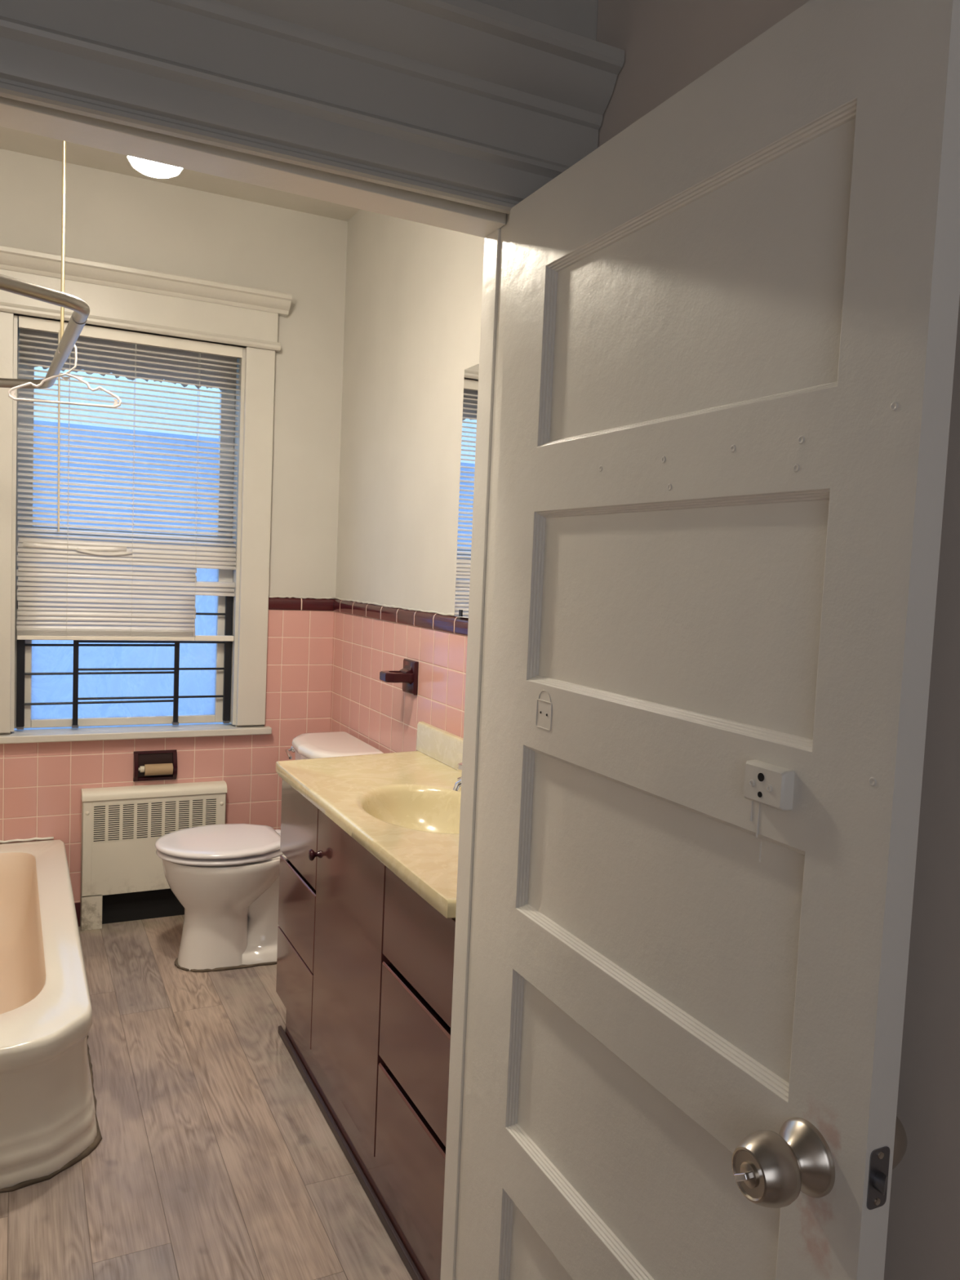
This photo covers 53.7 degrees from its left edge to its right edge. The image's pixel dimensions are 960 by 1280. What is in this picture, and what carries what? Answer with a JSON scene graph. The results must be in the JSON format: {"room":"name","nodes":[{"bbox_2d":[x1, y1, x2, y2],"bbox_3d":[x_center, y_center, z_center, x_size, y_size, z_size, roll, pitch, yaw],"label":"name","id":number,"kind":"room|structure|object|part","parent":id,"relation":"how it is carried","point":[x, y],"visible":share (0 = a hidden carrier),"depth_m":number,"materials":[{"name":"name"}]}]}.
{"room":"hallway","nodes":[
{"label":"hallway","id":0,"kind":"room"},
{"bbox_2d":[0,148,347,734],"bbox_3d":[-1.416,-0.305,3.515,1.990,2.730,0.140,0,5,-26],"label":"wall","id":1,"kind":"structure","parent":0,"point":[111,217],"depth_m":3.65,"materials":[{"name":"beige paint"}]},
{"bbox_2d":[74,902,79,926],"bbox_3d":[-0.857,1.062,3.246,1.000,0.090,1.042,0,5,-26],"label":"trim","id":2,"kind":"structure","parent":1,"relation":"attached to","point":[77,904],"depth_m":3.51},
{"bbox_2d":[0,244,292,743],"bbox_3d":[-1.286,-0.482,3.509,1.095,1.695,0.216,0,5,-26],"label":"window","id":3,"kind":"structure","parent":1,"relation":"in","point":[117,296],"depth_m":3.54,"materials":[{"name":"white paint"}]},
{"bbox_3d":[-1.333,-0.034,3.592,0.768,0.715,0.030,0,5,-26],"label":"sash","id":4,"kind":"part","parent":3,"relation":"part of","materials":[{"name":"white paint"}]},
{"bbox_2d":[16,588,232,729],"bbox_3d":[-1.321,0.071,3.572,0.758,0.510,0.024,0,5,-26],"label":"guard","id":5,"kind":"object","parent":3,"relation":"attached to","point":[21,645],"visible":0.92,"depth_m":3.58,"materials":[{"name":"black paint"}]},
{"bbox_3d":[-1.650,0.063,3.412,0.026,0.500,0.018,0,5,-26],"label":"post","id":6,"kind":"part","parent":5,"relation":"part of","materials":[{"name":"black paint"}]},
{"bbox_3d":[-1.489,0.146,3.495,0.018,0.353,0.012,0,5,-26],"label":"post","id":7,"kind":"part","parent":5,"relation":"part of","materials":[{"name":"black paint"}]},
{"bbox_3d":[-1.168,0.149,3.651,0.018,0.353,0.012,0,5,-26],"label":"post","id":8,"kind":"part","parent":5,"relation":"part of","materials":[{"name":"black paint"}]},
{"bbox_3d":[-0.993,0.071,3.733,0.026,0.495,0.018,0,5,-26],"label":"post","id":9,"kind":"part","parent":5,"relation":"part of","materials":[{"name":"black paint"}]},
{"bbox_3d":[-1.333,-0.029,3.593,0.658,0.645,0.004,0,5,-26],"label":"pane","id":10,"kind":"part","parent":3,"relation":"part of","materials":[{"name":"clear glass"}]},
{"bbox_3d":[-1.317,-0.746,3.573,0.768,0.768,0.030,0,5,-26],"label":"sash","id":11,"kind":"part","parent":3,"relation":"part of","materials":[{"name":"white paint"}]},
{"bbox_2d":[19,328,236,392],"bbox_3d":[-1.278,-1.035,3.498,0.752,0.162,0.009,0,5,-26],"label":"roller shade","id":12,"kind":"object","parent":3,"relation":"attached to","point":[22,331],"depth_m":3.50,"materials":[{"name":"white"}]},
{"bbox_2d":[16,315,242,641],"bbox_3d":[-1.278,-0.559,3.496,0.767,1.126,0.046,0,5,-26],"label":"window blind","id":13,"kind":"object","parent":3,"relation":"attached to","point":[79,588],"visible":0.98,"depth_m":3.49,"materials":[{"name":"beige plastic"}]},
{"bbox_3d":[-1.478,-0.551,3.408,0.001,1.090,0.031,0,5,-26],"label":"ladder cord","id":14,"kind":"part","parent":13,"relation":"part of","materials":[{"name":"white fabric"}]},
{"bbox_3d":[-1.305,-0.009,3.542,0.761,0.021,0.026,0,5,-26],"label":"rail","id":15,"kind":"part","parent":13,"relation":"part of","materials":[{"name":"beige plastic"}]},
{"bbox_3d":[-1.281,-0.550,3.504,0.001,1.090,0.031,0,5,-26],"label":"ladder cord","id":16,"kind":"part","parent":13,"relation":"part of","materials":[{"name":"white fabric"}]},
{"bbox_3d":[-1.077,-0.548,3.604,0.001,1.090,0.031,0,5,-26],"label":"ladder cord","id":17,"kind":"part","parent":13,"relation":"part of","materials":[{"name":"white fabric"}]},
{"bbox_3d":[-1.238,-1.186,3.417,1.046,0.145,0.046,0,5,-26],"label":"head casing","id":18,"kind":"part","parent":3,"relation":"part of","materials":[{"name":"white paint"}]},
{"bbox_2d":[133,749,177,781],"bbox_3d":[-1.223,0.475,3.576,0.155,0.113,0.034,0,5,-26],"label":"toilet paper holder","id":19,"kind":"object","parent":1,"relation":"attached to","point":[140,758],"visible":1,"depth_m":3.58,"materials":[{"name":"red ceramic"}]},
{"bbox_2d":[143,763,173,775],"bbox_3d":[-1.211,0.487,3.573,0.100,0.042,0.042,0,5,-26],"label":"cardboard tube","id":20,"kind":"object","parent":19,"relation":"on","point":[162,768],"visible":1,"depth_m":3.56,"materials":[{"name":"beige"}]},
{"bbox_2d":[0,609,333,902],"bbox_3d":[-1.466,0.468,3.479,1.900,1.190,0.008,0,5,-26],"label":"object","id":21,"kind":"structure","parent":1,"relation":"attached to","point":[42,784],"depth_m":3.69,"materials":[{"name":"pink tile"}]},
{"bbox_2d":[268,597,334,610],"bbox_3d":[-0.711,-0.144,3.789,0.273,0.050,0.014,0,5,-26],"label":"trim","id":22,"kind":"structure","parent":1,"relation":"attached to","point":[274,603],"depth_m":3.78,"materials":[{"name":"brown tile"}]},
{"bbox_2d":[0,126,359,221],"bbox_3d":[-0.844,-1.609,2.368,1.990,0.080,2.400,0,5,-26],"label":"ceiling","id":23,"kind":"structure","parent":0,"point":[11,140],"depth_m":3.38,"materials":[{"name":"paint"}]},
{"bbox_2d":[0,141,89,388],"bbox_3d":[-1.264,-1.126,2.127,0.677,0.885,1.370,0,5,-26],"label":"rail","id":24,"kind":"object","parent":23,"relation":"hanging from","point":[78,318],"visible":0.9,"depth_m":2.07,"materials":[{"name":"silver metal"}]},
{"bbox_3d":[-1.283,-0.700,2.157,0.677,0.027,1.370,0,5,-26],"label":"rail","id":25,"kind":"part","parent":24,"relation":"part of","materials":[{"name":"silver metal"}]},
{"bbox_3d":[-1.011,-1.134,2.300,0.018,0.872,0.012,0,5,-26],"label":"hanger rod","id":26,"kind":"part","parent":24,"relation":"part of","materials":[{"name":"white metal"}]},
{"bbox_2d":[8,344,121,408],"bbox_3d":[-0.989,-0.640,2.266,0.252,0.152,0.006,1,4,-14],"label":"clothes hanger","id":27,"kind":"object","parent":24,"relation":"hanging from","point":[13,397],"visible":0.93,"depth_m":2.27,"materials":[{"name":"white plastic"}]},
{"bbox_3d":[-0.991,-0.601,2.269,0.252,0.074,0.006,1,4,-14],"label":"frame","id":28,"kind":"part","parent":27,"relation":"part of","materials":[{"name":"white plastic"}]},
{"bbox_2d":[127,155,183,177],"bbox_3d":[-0.753,-1.325,2.216,0.128,0.457,0.128,0,5,-26],"label":"ceiling light","id":29,"kind":"object","parent":23,"relation":"hanging from","point":[153,169],"visible":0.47,"depth_m":2.21,"materials":[{"name":"white glass"}]},
{"bbox_2d":[0,915,413,1279],"bbox_3d":[-0.471,1.308,1.088,2.400,0.060,5.300,0,5,-26],"label":"floor","id":30,"kind":"structure","parent":0,"point":[215,1158],"depth_m":2.18,"materials":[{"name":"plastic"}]},
{"bbox_2d":[0,836,102,1192],"bbox_3d":[-1.522,0.951,2.611,0.817,0.356,1.582,0,5,-26],"label":"bathtub","id":31,"kind":"object","parent":30,"relation":"on","point":[49,1124],"visible":1,"depth_m":2.17,"materials":[{"name":"white ceramic"}]},
{"bbox_2d":[0,852,45,1013],"bbox_3d":[-1.552,0.927,2.613,0.624,0.280,1.300,0,5,-26],"label":"basin","id":32,"kind":"object","parent":31,"relation":"in","point":[22,874],"depth_m":3.02,"materials":[{"name":"beige ceramic"}]},
{"bbox_2d":[80,780,226,930],"bbox_3d":[-1.230,0.808,3.588,0.516,0.517,0.059,0,5,-26],"label":"radiator cover","id":33,"kind":"object","parent":30,"relation":"on","point":[123,879],"visible":0.78,"depth_m":3.54,"materials":[{"name":"white metal"}]},
{"bbox_3d":[-1.219,0.569,3.571,0.516,0.038,0.059,0,5,-26],"label":"rail","id":34,"kind":"part","parent":33,"relation":"part of","materials":[{"name":"beige metal"}]},
{"bbox_2d":[91,797,217,843],"bbox_3d":[-1.213,0.674,3.559,0.459,0.138,0.003,0,5,-26],"label":"grille","id":35,"kind":"object","parent":33,"relation":"attached to","point":[150,839],"depth_m":3.54,"materials":[{"name":"beige metal"}]},
{"bbox_2d":[155,731,383,972],"bbox_3d":[-0.762,0.735,3.317,0.713,0.744,0.487,0,5,-26],"label":"toilet","id":36,"kind":"object","parent":30,"relation":"on","point":[224,877],"visible":0.66,"depth_m":3.19,"materials":[{"name":"white ceramic"}]},
{"bbox_3d":[-0.893,0.686,3.248,0.417,0.020,0.382,0,5,-26],"label":"lid","id":37,"kind":"part","parent":36,"relation":"part of","materials":[{"name":"white plastic"}]},
{"bbox_3d":[-0.894,0.712,3.250,0.409,0.017,0.374,0,5,-26],"label":"seat","id":38,"kind":"part","parent":36,"relation":"part of","materials":[{"name":"white plastic"}]},
{"bbox_3d":[-0.864,0.914,3.283,0.459,0.376,0.364,0,5,-26],"label":"bowl","id":39,"kind":"part","parent":36,"relation":"part of","materials":[{"name":"white ceramic"}]},
{"bbox_3d":[-0.693,0.412,3.501,0.057,0.033,0.129,4,4,14],"label":"flush lever","id":40,"kind":"part","parent":36,"relation":"part of","materials":[{"name":"silver metal"}]},
{"bbox_3d":[-0.536,0.568,3.411,0.228,0.324,0.463,0,5,-26],"label":"tank","id":41,"kind":"part","parent":36,"relation":"part of","materials":[{"name":"white ceramic"}]},
{"bbox_3d":[-0.534,0.386,3.396,0.240,0.038,0.487,0,5,-26],"label":"tank lid","id":42,"kind":"part","parent":36,"relation":"part of","materials":[{"name":"white ceramic"}]},
{"bbox_2d":[275,778,455,1279],"bbox_3d":[-0.126,0.819,2.308,0.495,0.772,1.204,0,5,-26],"label":"vanity cabinet","id":43,"kind":"object","parent":30,"relation":"on","point":[365,963],"visible":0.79,"depth_m":2.04,"materials":[{"name":"brown wood"}]},
{"bbox_3d":[-0.503,0.944,2.606,0.021,0.196,0.362,0,5,-26],"label":"drawer","id":44,"kind":"part","parent":43,"relation":"part of","materials":[{"name":"red laminate"}]},
{"bbox_3d":[-0.494,0.739,2.591,0.021,0.206,0.362,0,5,-26],"label":"drawer","id":45,"kind":"part","parent":43,"relation":"part of","materials":[{"name":"red laminate"}]},
{"bbox_3d":[-0.484,0.514,2.575,0.021,0.218,0.362,0,5,-26],"label":"drawer","id":46,"kind":"part","parent":43,"relation":"part of","materials":[{"name":"red laminate"}]},
{"bbox_3d":[-0.412,0.537,2.372,0.032,0.029,0.029,0,5,-26],"label":"knob","id":47,"kind":"part","parent":43,"relation":"part of","materials":[{"name":"red ceramic"}]},
{"bbox_3d":[-0.307,0.759,2.208,0.021,0.638,0.481,0,5,-26],"label":"door","id":48,"kind":"part","parent":43,"relation":"part of","materials":[{"name":"red laminate"}]},
{"bbox_2d":[275,721,463,918],"bbox_3d":[-0.119,0.418,2.311,0.489,0.222,1.301,0,5,-26],"label":"countertop","id":49,"kind":"structure","parent":43,"relation":"on","point":[403,808],"depth_m":2.45,"materials":[{"name":"yellow stone"}]},
{"bbox_2d":[453,762,462,791],"bbox_3d":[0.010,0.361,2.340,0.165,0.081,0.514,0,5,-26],"label":"faucet","id":50,"kind":"object","parent":49,"relation":"on","point":[457,787],"visible":0.1,"depth_m":2.31,"materials":[{"name":"silver metal"}]},
{"bbox_3d":[0.000,0.355,2.336,0.144,0.070,0.036,0,5,-26],"label":"spout","id":51,"kind":"part","parent":50,"relation":"part of","materials":[{"name":"silver metal"}]},
{"bbox_3d":[-0.040,0.358,2.576,0.047,0.050,0.047,0,5,-26],"label":"handle","id":52,"kind":"part","parent":50,"relation":"part of","materials":[{"name":"silver metal"}]},
{"bbox_3d":[-0.132,1.006,1.847,0.021,0.210,0.348,0,5,-26],"label":"drawer","id":53,"kind":"part","parent":43,"relation":"part of","materials":[{"name":"red laminate"}]},
{"bbox_3d":[-0.122,0.784,1.831,0.021,0.202,0.348,0,5,-26],"label":"drawer","id":54,"kind":"part","parent":43,"relation":"part of","materials":[{"name":"red laminate"}]},
{"bbox_3d":[-0.113,0.571,1.816,0.021,0.192,0.348,0,5,-26],"label":"drawer","id":55,"kind":"part","parent":43,"relation":"part of","materials":[{"name":"red laminate"}]},
{"bbox_2d":[335,208,484,613],"bbox_3d":[-0.034,-0.197,2.838,0.100,2.730,2.300,0,5,-26],"label":"wall","id":56,"kind":"structure","parent":0,"point":[414,290],"depth_m":3.18,"materials":[{"name":"beige paint"}]},
{"bbox_2d":[268,595,454,616],"bbox_3d":[-0.449,-0.122,3.261,0.274,0.013,1.190,0,5,-26],"label":"trim","id":57,"kind":"structure","parent":56,"relation":"attached to","point":[281,596],"depth_m":3.48,"materials":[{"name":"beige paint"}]},
{"bbox_2d":[329,611,467,753],"bbox_3d":[-0.114,0.570,2.865,0.008,1.190,2.292,0,5,-26],"label":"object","id":58,"kind":"structure","parent":56,"relation":"attached to","point":[377,713],"depth_m":3.25,"materials":[{"name":"pink tile"}]},
{"bbox_2d":[379,658,418,695],"bbox_3d":[-0.267,0.119,3.061,0.102,0.108,0.106,0,5,-26],"label":"holder","id":59,"kind":"object","parent":56,"relation":"attached to","point":[408,675],"visible":1,"depth_m":3.04,"materials":[{"name":"red ceramic"}]},
{"bbox_3d":[-0.227,0.119,3.080,0.013,0.108,0.106,0,5,-26],"label":"wall plate","id":60,"kind":"part","parent":59,"relation":"part of","materials":[{"name":"red ceramic"}]},
{"bbox_2d":[333,599,468,635],"bbox_3d":[-0.088,-0.048,2.817,0.014,0.050,2.286,0,5,-26],"label":"trim","id":61,"kind":"structure","parent":56,"relation":"attached to","point":[450,624],"depth_m":3.11,"materials":[{"name":"brown tile"}]},
{"bbox_2d":[416,721,463,769],"bbox_3d":[0.093,0.355,2.409,0.022,0.091,1.300,0,5,-26],"label":"backsplash","id":62,"kind":"structure","parent":56,"relation":"attached to","point":[442,745],"depth_m":2.83,"materials":[{"name":"yellow stone"}]},
{"bbox_2d":[454,364,479,617],"bbox_3d":[0.147,-0.384,2.333,0.021,0.706,0.912,0,5,-26],"label":"wall mirror","id":63,"kind":"object","parent":56,"relation":"attached to","point":[468,420],"visible":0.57,"depth_m":2.69,"materials":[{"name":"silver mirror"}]},
{"bbox_2d":[476,0,598,40],"bbox_3d":[-0.497,-0.107,1.280,2.300,2.730,0.100,0,5,-26],"label":"wall","id":64,"kind":"structure","parent":0,"point":[580,17],"depth_m":1.45,"materials":[{"name":"paint"}]},
{"bbox_2d":[0,96,510,1279],"bbox_3d":[-0.350,0.288,1.384,0.785,1.942,0.107,0,5,-26],"label":"trim","id":65,"kind":"structure","parent":64,"relation":"attached to","point":[490,224],"depth_m":1.52,"materials":[{"name":"paint"}]},
{"bbox_2d":[0,0,624,214],"bbox_3d":[-0.285,-0.766,1.219,1.058,0.242,0.086,0,5,-26],"label":"trim","id":66,"kind":"structure","parent":64,"relation":"attached to","point":[475,103],"depth_m":1.28,"materials":[{"name":"paint"}]},
{"bbox_2d":[462,0,959,1279],"bbox_3d":[0.182,0.335,1.157,0.186,1.909,0.782,0,5,-26],"label":"door","id":67,"kind":"structure","parent":64,"relation":"in","point":[731,327],"depth_m":1.01,"materials":[{"name":"paint"}]},
{"bbox_3d":[0.164,0.971,1.194,0.004,0.240,0.536,0,5,-26],"label":"panel","id":68,"kind":"part","parent":67,"relation":"part of","materials":[{"name":"paint"}]},
{"bbox_3d":[0.178,0.629,1.170,0.004,0.231,0.536,0,5,-26],"label":"panel","id":69,"kind":"part","parent":67,"relation":"part of","materials":[{"name":"paint"}]},
{"bbox_3d":[0.193,0.296,1.146,0.004,0.230,0.536,0,5,-26],"label":"panel","id":70,"kind":"part","parent":67,"relation":"part of","materials":[{"name":"paint"}]},
{"bbox_3d":[0.207,-0.040,1.122,0.004,0.229,0.536,0,5,-26],"label":"panel","id":71,"kind":"part","parent":67,"relation":"part of","materials":[{"name":"paint"}]},
{"bbox_3d":[0.222,-0.376,1.098,0.004,0.238,0.536,0,5,-26],"label":"panel","id":72,"kind":"part","parent":67,"relation":"part of","materials":[{"name":"paint"}]},
{"bbox_3d":[0.262,0.478,0.858,0.049,0.062,0.062,0,5,-26],"label":"knob","id":73,"kind":"part","parent":67,"relation":"part of","materials":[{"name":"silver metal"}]},
{"bbox_3d":[0.347,0.469,0.827,0.023,0.054,0.002,0,5,-26],"label":"latch plate","id":74,"kind":"part","parent":67,"relation":"part of","materials":[{"name":"silver metal"}]},
{"bbox_3d":[0.376,0.479,0.914,0.049,0.062,0.062,0,5,-26],"label":"knob","id":75,"kind":"part","parent":67,"relation":"part of","materials":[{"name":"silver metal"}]},
{"bbox_2d":[596,0,959,1279],"bbox_3d":[0.824,0.023,0.262,0.100,2.730,2.899,0,5,-26],"label":"wall","id":76,"kind":"structure","parent":0,"point":[667,45],"depth_m":0.93,"materials":[{"name":"paint"}]},
{"label":"outside","id":77,"kind":"structure","parent":0,"visible":0},
{"bbox_2d":[13,420,223,729],"bbox_3d":[-2.207,0.481,6.585,8.500,3.660,1.000,0,5,-26],"label":"neighbouring building","id":78,"kind":"structure","parent":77,"point":[66,711],"depth_m":5.91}
]}

